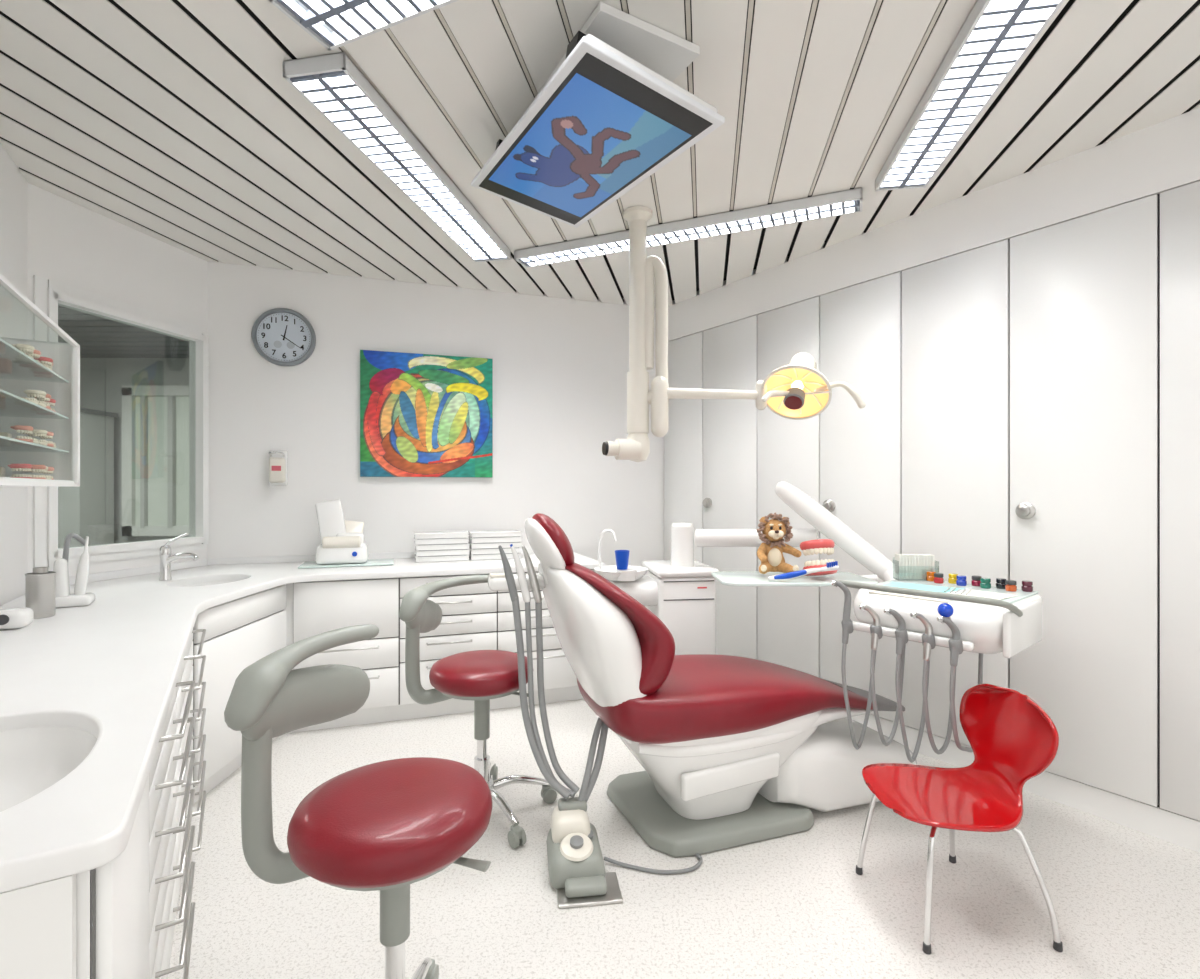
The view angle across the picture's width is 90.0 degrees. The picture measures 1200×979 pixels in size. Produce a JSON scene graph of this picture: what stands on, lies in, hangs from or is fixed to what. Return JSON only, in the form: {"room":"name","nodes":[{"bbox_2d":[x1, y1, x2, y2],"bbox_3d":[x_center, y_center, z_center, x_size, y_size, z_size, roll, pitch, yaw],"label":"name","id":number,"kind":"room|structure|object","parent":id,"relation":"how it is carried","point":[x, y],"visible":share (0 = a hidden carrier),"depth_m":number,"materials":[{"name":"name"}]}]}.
{"room":"dental clinic","nodes":[
{"label":"dental clinic","id":0,"kind":"room"},
{"bbox_2d":[0,143,27,605],"bbox_3d":[-1.563,-0.080,0.974,0.100,2.700,3.732,0,0,-31],"label":"wall","id":1,"kind":"structure","parent":0,"point":[13,185],"depth_m":2.43,"materials":[{"name":"paint"}]},
{"bbox_2d":[0,337,73,486],"bbox_3d":[-1.731,-0.258,1.643,0.296,0.495,0.887,0,0,-31],"label":"display cabinet","id":2,"kind":"object","parent":1,"relation":"attached to","point":[61,353],"visible":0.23,"depth_m":2.04,"materials":[{"name":"white laminate"}]},
{"bbox_2d":[0,467,5,476],"bbox_3d":[-1.917,-0.050,1.894,0.050,0.045,0.045,0,0,-31],"label":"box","id":3,"kind":"object","parent":2,"relation":"in","point":[2,469],"visible":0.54,"depth_m":1.90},
{"bbox_2d":[8,463,31,478],"bbox_3d":[-1.716,-0.050,1.780,0.047,0.053,0.051,0,0,-11],"label":"model","id":4,"kind":"object","parent":2,"relation":"in","point":[15,467],"visible":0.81,"depth_m":1.76},
{"bbox_2d":[0,342,63,450],"bbox_3d":[-1.731,-0.250,1.643,0.260,0.246,0.837,0,0,-31],"label":"glass shelves","id":5,"kind":"object","parent":2,"relation":"in","point":[12,364],"depth_m":1.84,"materials":[{"name":"clear glass"}]},
{"bbox_2d":[30,464,45,478],"bbox_3d":[-1.738,-0.050,1.848,0.047,0.053,0.051,0,0,-5],"label":"model","id":6,"kind":"object","parent":2,"relation":"in","point":[35,468],"visible":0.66,"depth_m":1.84},
{"bbox_2d":[44,467,53,479],"bbox_3d":[-1.860,-0.050,2.010,0.047,0.053,0.051,0,0,-27],"label":"model","id":7,"kind":"object","parent":2,"relation":"in","point":[50,470],"visible":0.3,"depth_m":2.01},
{"label":"glass door","id":8,"kind":"object","parent":2,"relation":"attached to","visible":0},
{"bbox_2d":[0,432,11,437],"bbox_3d":[-1.950,-0.163,1.950,0.050,0.045,0.045,0,0,-31],"label":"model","id":9,"kind":"object","parent":8,"relation":"in","point":[5,434],"visible":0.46,"depth_m":1.94},
{"bbox_2d":[10,425,32,442],"bbox_3d":[-1.720,-0.163,1.787,0.047,0.053,0.051,0,0,-36],"label":"model","id":10,"kind":"object","parent":8,"relation":"in","point":[21,429],"visible":0.83,"depth_m":1.77},
{"bbox_2d":[12,343,34,358],"bbox_3d":[-1.713,-0.403,1.784,0.047,0.053,0.051,0,0,-40],"label":"model","id":11,"kind":"object","parent":8,"relation":"in","point":[27,349],"visible":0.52,"depth_m":1.77},
{"bbox_2d":[21,397,37,403],"bbox_3d":[-1.709,-0.262,1.790,0.047,0.022,0.051,0,0,-11],"label":"model","id":12,"kind":"object","parent":8,"relation":"in","point":[34,400],"visible":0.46,"depth_m":1.78},
{"bbox_2d":[26,350,40,362],"bbox_3d":[-1.750,-0.403,1.844,0.051,0.053,0.047,0,0,40],"label":"model","id":13,"kind":"object","parent":8,"relation":"in","point":[36,354],"visible":0.33,"depth_m":1.84},
{"bbox_2d":[0,338,68,452],"bbox_3d":[-1.618,-0.250,1.710,0.003,0.246,0.837,0,0,-31],"label":"shelf edges","id":14,"kind":"object","parent":8,"relation":"attached to","point":[1,340],"visible":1,"depth_m":1.70,"materials":[{"name":"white glass"}]},
{"bbox_2d":[23,390,45,407],"bbox_3d":[-1.739,-0.278,1.850,0.047,0.053,0.051,0,0,-9],"label":"model","id":15,"kind":"object","parent":8,"relation":"in","point":[39,394],"visible":0.75,"depth_m":1.84},
{"bbox_2d":[32,438,38,443],"bbox_3d":[-1.758,-0.147,1.845,0.047,0.022,0.051,0,0,-41],"label":"model","id":16,"kind":"object","parent":8,"relation":"in","point":[35,440],"visible":0.37,"depth_m":1.85},
{"bbox_2d":[28,429,46,445],"bbox_3d":[-1.781,-0.163,1.899,0.047,0.053,0.051,0,0,-6],"label":"model","id":17,"kind":"object","parent":8,"relation":"in","point":[36,432],"visible":0.62,"depth_m":1.89},
{"bbox_2d":[34,394,50,409],"bbox_3d":[-1.774,-0.278,1.905,0.047,0.053,0.051,0,0,-44],"label":"model","id":18,"kind":"object","parent":8,"relation":"in","point":[48,396],"visible":0.38,"depth_m":1.91},
{"bbox_2d":[34,356,52,369],"bbox_3d":[-1.813,-0.403,1.955,0.051,0.053,0.047,0,0,38],"label":"model","id":19,"kind":"object","parent":8,"relation":"in","point":[44,360],"visible":0.5,"depth_m":1.94},
{"bbox_2d":[40,431,53,446],"bbox_3d":[-1.816,-0.163,1.960,0.047,0.053,0.051,0,0,-39],"label":"model","id":20,"kind":"object","parent":8,"relation":"in","point":[49,434],"visible":0.52,"depth_m":1.96},
{"bbox_2d":[45,398,55,411],"bbox_3d":[-1.854,-0.278,2.010,0.051,0.053,0.047,0,0,42],"label":"model","id":21,"kind":"object","parent":8,"relation":"in","point":[51,402],"visible":0.41,"depth_m":2.01},
{"bbox_2d":[0,274,79,486],"bbox_3d":[-1.602,-0.258,1.720,0.018,0.495,0.887,0,0,-31],"label":"door frame","id":22,"kind":"structure","parent":1,"relation":"attached to","point":[4,282],"depth_m":2.07,"materials":[{"name":"white laminate"}]},
{"bbox_2d":[28,183,208,582],"bbox_3d":[-2.422,-0.080,3.058,0.125,2.700,0.920,0,0,12],"label":"wall","id":23,"kind":"structure","parent":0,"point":[72,244],"depth_m":2.98,"materials":[{"name":"paint"}]},
{"bbox_2d":[80,358,188,542],"bbox_3d":[-4.200,-0.080,6.200,4.400,2.700,0.100,0,0,0],"label":"wall","id":24,"kind":"structure","parent":0,"point":[102,380],"depth_m":6.15,"materials":[{"name":"white paint"}]},
{"bbox_2d":[122,386,188,535],"bbox_3d":[-4.420,-0.290,6.100,0.820,1.520,0.080,0,0,0],"label":"frame","id":25,"kind":"object","parent":24,"relation":"attached to","point":[129,393],"visible":0.57,"depth_m":6.06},
{"bbox_2d":[136,395,188,527],"bbox_3d":[-4.420,-0.280,6.093,0.640,1.340,0.075,0,0,0],"label":"window blind","id":26,"kind":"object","parent":24,"relation":"in","point":[171,400],"depth_m":6.11,"materials":[{"name":"white fabric"}]},
{"bbox_2d":[207,261,663,575],"bbox_3d":[-0.911,-0.080,4.012,2.941,2.700,0.100,0,0,-18],"label":"wall","id":27,"kind":"structure","parent":0,"point":[561,365],"depth_m":3.86,"materials":[{"name":"paint"}]},
{"bbox_2d":[268,450,287,484],"bbox_3d":[-1.917,-0.130,3.564,0.100,0.210,0.110,0,0,-18],"label":"soap dispenser","id":28,"kind":"object","parent":27,"relation":"attached to","point":[278,459],"visible":1,"depth_m":3.54,"materials":[{"name":"white plastic"}]},
{"bbox_2d":[269,457,285,482],"bbox_3d":[-1.919,-0.115,3.571,0.085,0.150,0.070,0,0,-18],"label":"bottle","id":29,"kind":"object","parent":28,"relation":"on","point":[277,465],"depth_m":3.54,"materials":[{"name":"beige plastic"}]},
{"bbox_2d":[251,308,315,366],"bbox_3d":[-1.897,-0.915,3.604,0.344,0.344,0.045,0,0,-18],"label":"wall clock","id":30,"kind":"object","parent":27,"relation":"attached to","point":[285,337],"visible":1,"depth_m":3.60,"materials":[{"name":"grey plastic"}]},
{"bbox_2d":[360,350,492,477],"bbox_3d":[-1.108,-0.475,3.876,0.820,0.790,0.032,0,0,-18],"label":"abstract painting","id":31,"kind":"object","parent":27,"relation":"attached to","point":[422,415],"visible":1,"depth_m":3.86,"materials":[{"name":"paint"}]},
{"bbox_2d":[0,0,1199,357],"bbox_3d":[-2.030,-1.361,2.143,6.767,0.118,11.430,0,0,-35],"label":"ceiling","id":32,"kind":"structure","parent":0,"point":[179,124],"depth_m":2.13,"materials":[{"name":"white plastic"}]},
{"bbox_2d":[268,0,457,50],"bbox_3d":[-0.135,-1.303,1.360,1.514,0.047,0.200,0,0,23],"label":"ceiling light","id":33,"kind":"object","parent":32,"relation":"attached to","point":[334,24],"depth_m":1.63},
{"bbox_2d":[283,52,510,261],"bbox_3d":[-0.740,-1.303,2.600,0.210,0.047,1.546,0,0,10],"label":"ceiling light","id":34,"kind":"object","parent":32,"relation":"attached to","point":[331,83],"depth_m":2.24,"materials":[{"name":"white metal"}]},
{"bbox_2d":[471,31,724,227],"bbox_3d":[-0.059,-1.211,2.056,0.475,0.167,0.955,9,-1,-29],"label":"television","id":35,"kind":"object","parent":32,"relation":"hanging from","point":[605,122],"depth_m":1.89,"materials":[{"name":"white plastic"}]},
{"bbox_2d":[514,188,861,267],"bbox_3d":[0.365,-1.303,3.050,1.774,0.047,0.140,0,0,23],"label":"ceiling light","id":36,"kind":"object","parent":32,"relation":"attached to","point":[847,201],"depth_m":2.95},
{"bbox_2d":[602,206,865,461],"bbox_3d":[0.592,-0.729,2.795,1.168,1.198,0.326,0,0,0],"label":"lamp","id":37,"kind":"object","parent":32,"relation":"hanging from","point":[797,390],"visible":1,"depth_m":2.84,"materials":[{"name":"beige plastic"}]},
{"bbox_2d":[875,0,1064,190],"bbox_3d":[1.155,-1.303,1.810,0.200,0.047,1.521,0,0,9],"label":"ceiling light","id":38,"kind":"object","parent":32,"relation":"attached to","point":[995,35],"depth_m":1.91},
{"bbox_2d":[168,699,1199,978],"bbox_3d":[0.483,1.295,1.182,3.753,0.050,6.978,0,0,-35],"label":"floor","id":39,"kind":"structure","parent":0,"point":[1126,900],"depth_m":1.88,"materials":[{"name":"white tile"}]},
{"bbox_2d":[0,548,604,978],"bbox_3d":[-1.377,0.836,2.473,2.237,0.869,3.908,0,0,13],"label":"cabinet","id":40,"kind":"object","parent":39,"relation":"on","point":[113,726],"depth_m":1.53,"materials":[{"name":"white laminate"}]},
{"bbox_2d":[0,607,33,629],"bbox_3d":[-1.868,0.409,1.896,0.100,0.058,0.089,0,0,-23],"label":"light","id":41,"kind":"object","parent":40,"relation":"on","point":[11,618],"visible":1,"depth_m":1.88,"materials":[{"name":"white plastic"}]},
{"bbox_2d":[25,567,55,618],"bbox_3d":[-1.930,0.354,2.070,0.080,0.170,0.080,0,0,0],"label":"steel canister","id":42,"kind":"object","parent":40,"relation":"on","point":[39,584],"visible":0.9,"depth_m":2.05,"materials":[{"name":"silver metal"}]},
{"bbox_2d":[33,567,47,573],"bbox_3d":[-1.930,0.349,2.070,0.040,0.160,0.040,0,0,0],"label":"cup","id":43,"kind":"object","parent":42,"relation":"on","point":[37,570],"depth_m":2.06,"materials":[{"name":"plastic"}]},
{"bbox_2d":[0,726,96,811],"bbox_3d":[-1.042,0.514,0.939,0.412,0.142,0.556,0,0,-29],"label":"sink basin","id":44,"kind":"object","parent":40,"relation":"in","point":[36,762],"depth_m":1.16,"materials":[{"name":"white ceramic"}]},
{"bbox_2d":[53,533,94,607],"bbox_3d":[-2.025,0.305,2.312,0.130,0.268,0.198,0,0,-31],"label":"charger","id":45,"kind":"object","parent":40,"relation":"on","point":[63,598],"visible":0.94,"depth_m":2.26,"materials":[{"name":"white plastic"}]},
{"bbox_2d":[159,533,198,580],"bbox_3d":[-2.033,0.325,2.900,0.186,0.229,0.052,0,0,0],"label":"sink faucet","id":46,"kind":"object","parent":40,"relation":"on","point":[165,552],"visible":1,"depth_m":2.89,"materials":[{"name":"silver metal"}]},
{"bbox_2d":[180,580,239,586],"bbox_3d":[-1.900,0.514,2.930,0.330,0.142,0.432,0,0,0],"label":"sink basin","id":47,"kind":"object","parent":40,"relation":"in","point":[183,583],"depth_m":3.02,"materials":[{"name":"white ceramic"}]},
{"bbox_2d":[298,499,393,568],"bbox_3d":[-1.475,0.248,3.519,0.500,0.380,0.260,0,0,-18],"label":"machine","id":48,"kind":"object","parent":40,"relation":"on","point":[343,544],"visible":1,"depth_m":3.46,"materials":[{"name":"white plastic"}]},
{"bbox_2d":[414,530,522,561],"bbox_3d":[-0.833,0.353,3.799,0.658,0.170,0.197,0,0,-18],"label":"trays","id":49,"kind":"object","parent":40,"relation":"on","point":[434,546],"visible":0.99,"depth_m":3.71,"materials":[{"name":"white plastic"}]},
{"bbox_2d":[414,534,467,538],"bbox_3d":[-0.992,0.285,3.746,0.315,0.026,0.190,0,0,-18],"label":"tray","id":50,"kind":"object","parent":49,"relation":"on","point":[416,536],"depth_m":3.66,"materials":[{"name":"white plastic"}]},
{"bbox_2d":[414,539,467,544],"bbox_3d":[-0.992,0.320,3.746,0.315,0.026,0.190,0,0,-18],"label":"tray","id":51,"kind":"object","parent":49,"relation":"on","point":[417,541],"depth_m":3.66,"materials":[{"name":"white plastic"}]},
{"bbox_2d":[415,545,468,550],"bbox_3d":[-0.986,0.355,3.748,0.315,0.026,0.190,0,0,-18],"label":"tray","id":52,"kind":"object","parent":49,"relation":"on","point":[417,547],"depth_m":3.66,"materials":[{"name":"white plastic"}]},
{"bbox_2d":[415,556,468,561],"bbox_3d":[-0.989,0.425,3.747,0.315,0.026,0.190,0,0,-18],"label":"tray","id":53,"kind":"object","parent":49,"relation":"on","point":[417,558],"depth_m":3.65,"materials":[{"name":"white plastic"}]},
{"bbox_2d":[416,551,469,555],"bbox_3d":[-0.985,0.390,3.748,0.315,0.026,0.190,0,0,-18],"label":"tray","id":54,"kind":"object","parent":49,"relation":"on","point":[418,553],"depth_m":3.66,"materials":[{"name":"white plastic"}]},
{"bbox_2d":[468,532,521,537],"bbox_3d":[-0.674,0.285,3.852,0.315,0.026,0.190,0,0,-18],"label":"tray","id":55,"kind":"object","parent":49,"relation":"on","point":[471,534],"depth_m":3.76,"materials":[{"name":"white plastic"}]},
{"bbox_2d":[469,555,520,559],"bbox_3d":[-0.677,0.425,3.851,0.315,0.026,0.190,0,0,-18],"label":"tray","id":56,"kind":"object","parent":49,"relation":"on","point":[473,557],"depth_m":3.74,"materials":[{"name":"white plastic"}]},
{"bbox_2d":[469,538,521,542],"bbox_3d":[-0.673,0.320,3.852,0.315,0.026,0.190,0,0,-18],"label":"tray","id":57,"kind":"object","parent":49,"relation":"on","point":[471,540],"depth_m":3.76,"materials":[{"name":"white plastic"}]},
{"bbox_2d":[469,543,521,548],"bbox_3d":[-0.675,0.355,3.852,0.315,0.026,0.190,0,0,-18],"label":"tray","id":58,"kind":"object","parent":49,"relation":"on","point":[471,545],"depth_m":3.76,"materials":[{"name":"white plastic"}]},
{"bbox_2d":[470,549,520,554],"bbox_3d":[-0.678,0.390,3.851,0.315,0.026,0.190,0,0,-18],"label":"tray","id":59,"kind":"object","parent":49,"relation":"on","point":[472,551],"depth_m":3.75,"materials":[{"name":"white plastic"}]},
{"bbox_2d":[224,624,491,978],"bbox_3d":[-0.442,0.800,1.270,0.604,0.940,0.560,0,0,0],"label":"stool","id":60,"kind":"object","parent":39,"relation":"on","point":[388,826],"visible":1,"depth_m":1.21,"materials":[{"name":"red leather"}]},
{"bbox_2d":[425,959,434,978],"bbox_3d":[-0.436,1.220,1.518,0.030,0.035,0.050,0,0,-2],"label":"hood","id":61,"kind":"object","parent":60,"relation":"attached to","point":[431,973],"depth_m":1.50,"materials":[{"name":"grey plastic"}]},
{"bbox_2d":[399,575,556,848],"bbox_3d":[-0.477,0.820,2.370,0.604,0.900,0.560,0,0,0],"label":"stool","id":62,"kind":"object","parent":39,"relation":"on","point":[480,676],"visible":0.7,"depth_m":2.33,"materials":[{"name":"red leather"}]},
{"bbox_2d":[490,764,495,774],"bbox_3d":[-0.471,1.220,2.618,0.030,0.035,0.050,0,0,-2],"label":"hood","id":63,"kind":"object","parent":62,"relation":"attached to","point":[493,771],"depth_m":2.59,"materials":[{"name":"grey plastic"}]},
{"bbox_2d":[510,825,522,838],"bbox_3d":[-0.297,1.220,2.139,0.030,0.035,0.050,0,0,-38],"label":"hood","id":64,"kind":"object","parent":62,"relation":"attached to","point":[516,832],"depth_m":2.12,"materials":[{"name":"grey plastic"}]},
{"bbox_2d":[542,784,553,792],"bbox_3d":[-0.210,1.220,2.442,0.050,0.035,0.030,0,0,-20],"label":"hood","id":65,"kind":"object","parent":62,"relation":"attached to","point":[546,788],"depth_m":2.43,"materials":[{"name":"grey plastic"}]},
{"bbox_2d":[546,717,702,908],"bbox_3d":[0.032,1.016,2.030,0.523,0.508,0.432,0,0,-42],"label":"foot pedal","id":66,"kind":"object","parent":39,"relation":"on","point":[577,873],"visible":0.94,"depth_m":1.95,"materials":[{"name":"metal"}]},
{"bbox_2d":[594,523,718,654],"bbox_3d":[0.279,0.725,3.293,0.640,1.090,0.440,0,0,-8],"label":"dental cuspidor unit","id":67,"kind":"object","parent":39,"relation":"on","point":[680,591],"visible":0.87,"depth_m":3.12,"materials":[{"name":"white plastic"}]},
{"bbox_2d":[594,565,647,581],"bbox_3d":[0.112,0.458,3.219,0.290,0.065,0.290,0,0,-8],"label":"bowl","id":68,"kind":"object","parent":67,"relation":"on","point":[611,573],"depth_m":3.13,"materials":[{"name":"white ceramic"}]},
{"bbox_2d":[615,550,629,569],"bbox_3d":[0.115,0.364,3.110,0.078,0.095,0.078,0,0,0],"label":"cup","id":69,"kind":"object","parent":67,"relation":"on","point":[622,556],"visible":1,"depth_m":3.08,"materials":[{"name":"plastic"}]},
{"bbox_2d":[616,568,636,580],"bbox_3d":[0.136,0.442,3.122,0.110,0.056,0.110,0,0,-8],"label":"shelf","id":70,"kind":"object","parent":67,"relation":"attached to","point":[630,574],"depth_m":3.08,"materials":[{"name":"white plastic"}]},
{"bbox_2d":[695,482,1042,762],"bbox_3d":[1.014,0.478,2.655,0.704,1.034,1.532,0,0,-40],"label":"dental instrument unit","id":71,"kind":"object","parent":67,"relation":"attached to","point":[976,619],"visible":0.98,"depth_m":2.16,"materials":[{"name":"white plastic"}]},
{"bbox_2d":[711,571,877,585],"bbox_3d":[0.896,0.413,2.680,0.751,0.046,0.360,0,0,0],"label":"tray table","id":72,"kind":"object","parent":71,"relation":"attached to","point":[729,578],"visible":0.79,"depth_m":2.60,"materials":[{"name":"white plastic"}]},
{"bbox_2d":[757,513,800,573],"bbox_3d":[0.800,0.243,2.691,0.192,0.281,0.242,0,0,13],"label":"lion","id":73,"kind":"object","parent":72,"relation":"on","point":[772,532],"visible":1,"depth_m":2.68},
{"bbox_2d":[768,561,838,580],"bbox_3d":[0.854,0.343,2.526,0.289,0.088,0.038,0,0,8],"label":"toothbrush","id":74,"kind":"object","parent":72,"relation":"on","point":[830,566],"visible":1,"depth_m":2.52,"materials":[{"name":"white plastic"}]},
{"bbox_2d":[800,539,837,575],"bbox_3d":[0.966,0.300,2.635,0.144,0.170,0.156,0,0,-14],"label":"model","id":75,"kind":"object","parent":72,"relation":"on","point":[818,546],"visible":0.77,"depth_m":2.59},
{"bbox_2d":[841,619,853,633],"bbox_3d":[0.939,0.518,2.277,0.040,0.048,0.040,-21,13,-38],"label":"socket","id":76,"kind":"object","parent":71,"relation":"attached to","point":[847,624],"depth_m":2.26,"materials":[{"name":"grey plastic"}]},
{"bbox_2d":[870,624,882,638],"bbox_3d":[1.010,0.518,2.193,0.040,0.048,0.040,-21,13,-38],"label":"socket","id":77,"kind":"object","parent":71,"relation":"attached to","point":[876,630],"depth_m":2.18,"materials":[{"name":"grey plastic"}]},
{"bbox_2d":[895,628,907,643],"bbox_3d":[1.068,0.518,2.124,0.040,0.048,0.040,-21,13,-38],"label":"socket","id":78,"kind":"object","parent":71,"relation":"attached to","point":[901,634],"depth_m":2.11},
{"bbox_2d":[893,554,938,580],"bbox_3d":[1.330,0.327,2.530,0.164,0.105,0.064,0,0,5],"label":"container","id":79,"kind":"object","parent":71,"relation":"on","point":[909,567],"visible":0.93,"depth_m":2.51,"materials":[{"name":"glass"}]},
{"bbox_2d":[922,633,935,648],"bbox_3d":[1.125,0.518,2.055,0.040,0.048,0.040,-21,13,-38],"label":"socket","id":80,"kind":"object","parent":71,"relation":"attached to","point":[928,639],"depth_m":2.04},
{"bbox_2d":[948,637,962,653],"bbox_3d":[1.180,0.518,1.990,0.040,0.048,0.040,-21,13,-38],"label":"socket","id":81,"kind":"object","parent":71,"relation":"attached to","point":[955,644],"depth_m":1.98,"materials":[{"name":"grey plastic"}]},
{"bbox_2d":[926,571,1032,591],"bbox_3d":[1.472,0.360,2.354,0.071,0.038,0.372,0,0,-40],"label":"jars","id":82,"kind":"object","parent":71,"relation":"on","point":[960,580],"visible":1,"depth_m":2.31},
{"bbox_2d":[926,575,933,580],"bbox_3d":[1.377,0.367,2.494,0.036,0.024,0.036,0,0,-40],"label":"jar","id":83,"kind":"object","parent":82,"relation":"on","point":[929,577],"depth_m":2.48,"materials":[{"name":"orange plastic"}]},
{"bbox_2d":[934,577,943,582],"bbox_3d":[1.377,0.367,2.440,0.036,0.024,0.036,0,0,-40],"label":"jar","id":84,"kind":"object","parent":82,"relation":"on","point":[936,579],"depth_m":2.43,"materials":[{"name":"red plastic"}]},
{"bbox_2d":[948,577,956,583],"bbox_3d":[1.431,0.367,2.430,0.036,0.024,0.036,0,0,-40],"label":"jar","id":85,"kind":"object","parent":82,"relation":"on","point":[952,580],"depth_m":2.42,"materials":[{"name":"yellow plastic"}]},
{"bbox_2d":[956,579,966,585],"bbox_3d":[1.431,0.367,2.375,0.036,0.024,0.036,0,0,-40],"label":"jar","id":86,"kind":"object","parent":82,"relation":"on","point":[960,582],"depth_m":2.36,"materials":[{"name":"blue plastic"}]},
{"bbox_2d":[971,580,980,585],"bbox_3d":[1.485,0.367,2.366,0.036,0.024,0.036,0,0,-40],"label":"jar","id":87,"kind":"object","parent":82,"relation":"on","point":[974,582],"depth_m":2.35,"materials":[{"name":"red plastic"}]},
{"bbox_2d":[980,582,990,588],"bbox_3d":[1.485,0.367,2.311,0.036,0.024,0.036,0,0,-40],"label":"jar","id":88,"kind":"object","parent":82,"relation":"on","point":[986,585],"depth_m":2.30,"materials":[{"name":"green plastic"}]},
{"bbox_2d":[996,582,1006,588],"bbox_3d":[1.539,0.367,2.301,0.036,0.024,0.036,0,0,-40],"label":"jar","id":89,"kind":"object","parent":82,"relation":"on","point":[999,585],"depth_m":2.29,"materials":[{"name":"black plastic"}]},
{"bbox_2d":[1005,585,1016,591],"bbox_3d":[1.539,0.367,2.247,0.036,0.024,0.036,0,0,-40],"label":"jar","id":90,"kind":"object","parent":82,"relation":"on","point":[1013,588],"depth_m":2.23,"materials":[{"name":"orange plastic"}]},
{"bbox_2d":[1021,585,1032,591],"bbox_3d":[1.593,0.367,2.237,0.036,0.024,0.036,0,0,-40],"label":"jar","id":91,"kind":"object","parent":82,"relation":"on","point":[1026,588],"depth_m":2.22,"materials":[{"name":"plastic"}]},
{"bbox_2d":[525,513,916,856],"bbox_3d":[0.527,0.678,2.437,1.689,1.184,0.612,0,0,-19],"label":"chair","id":92,"kind":"object","parent":39,"relation":"on","point":[733,751],"visible":0.97,"depth_m":2.15,"materials":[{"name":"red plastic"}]},
{"bbox_2d":[488,544,579,799],"bbox_3d":[-0.246,0.640,2.194,0.347,0.883,0.232,0,0,0],"label":"hoses","id":93,"kind":"object","parent":92,"relation":"attached to","point":[507,580],"visible":0.94,"depth_m":2.17,"materials":[{"name":"white plastic"}]},
{"bbox_2d":[532,513,573,564],"bbox_3d":[-0.174,0.193,2.191,0.104,0.240,0.270,-31,10,-16],"label":"cushion","id":94,"kind":"object","parent":92,"relation":"on","point":[552,544],"depth_m":2.08,"materials":[{"name":"red leather"}]},
{"bbox_2d":[565,562,674,694],"bbox_3d":[0.018,0.497,2.258,0.387,0.465,0.571,0,0,-19],"label":"backrest cushion","id":95,"kind":"object","parent":92,"relation":"on","point":[615,645],"depth_m":2.02,"materials":[{"name":"red leather"}]},
{"bbox_2d":[577,654,872,743],"bbox_3d":[0.525,0.801,2.433,1.185,0.239,0.583,0,0,-19],"label":"seat cushion","id":96,"kind":"object","parent":92,"relation":"on","point":[703,698],"depth_m":2.16,"materials":[{"name":"red leather"}]},
{"bbox_2d":[664,108,1199,852],"bbox_3d":[2.216,-0.030,1.908,0.072,2.600,6.100,0,0,-35],"label":"built-in closet","id":97,"kind":"object","parent":39,"relation":"on","point":[1021,352],"visible":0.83,"depth_m":2.58,"materials":[{"name":"white laminate"}]},
{"bbox_2d":[856,684,1062,954],"bbox_3d":[1.080,0.949,1.836,0.459,0.642,0.417,0,0,-6],"label":"shell chair","id":98,"kind":"object","parent":39,"relation":"on","point":[1012,740],"visible":1,"depth_m":1.83,"materials":[{"name":"paint"}]},
{"bbox_2d":[673,173,1023,304],"bbox_3d":[2.301,-0.080,1.944,0.101,2.700,6.140,0,0,-35],"label":"wall","id":99,"kind":"structure","parent":0,"point":[753,272],"depth_m":3.77,"materials":[{"name":"paint"}]},
{"bbox_3d":[-4.400,1.300,4.300,3.600,0.050,3.900,0,0,0],"label":"floor","id":100,"kind":"structure","parent":0,"visible":0},
{"bbox_2d":[58,407,117,547],"bbox_3d":[-5.350,0.250,5.850,0.950,2.040,0.440,0,0,0],"label":"tall cabinet","id":101,"kind":"object","parent":100,"relation":"on","point":[85,510],"visible":0.21,"depth_m":5.79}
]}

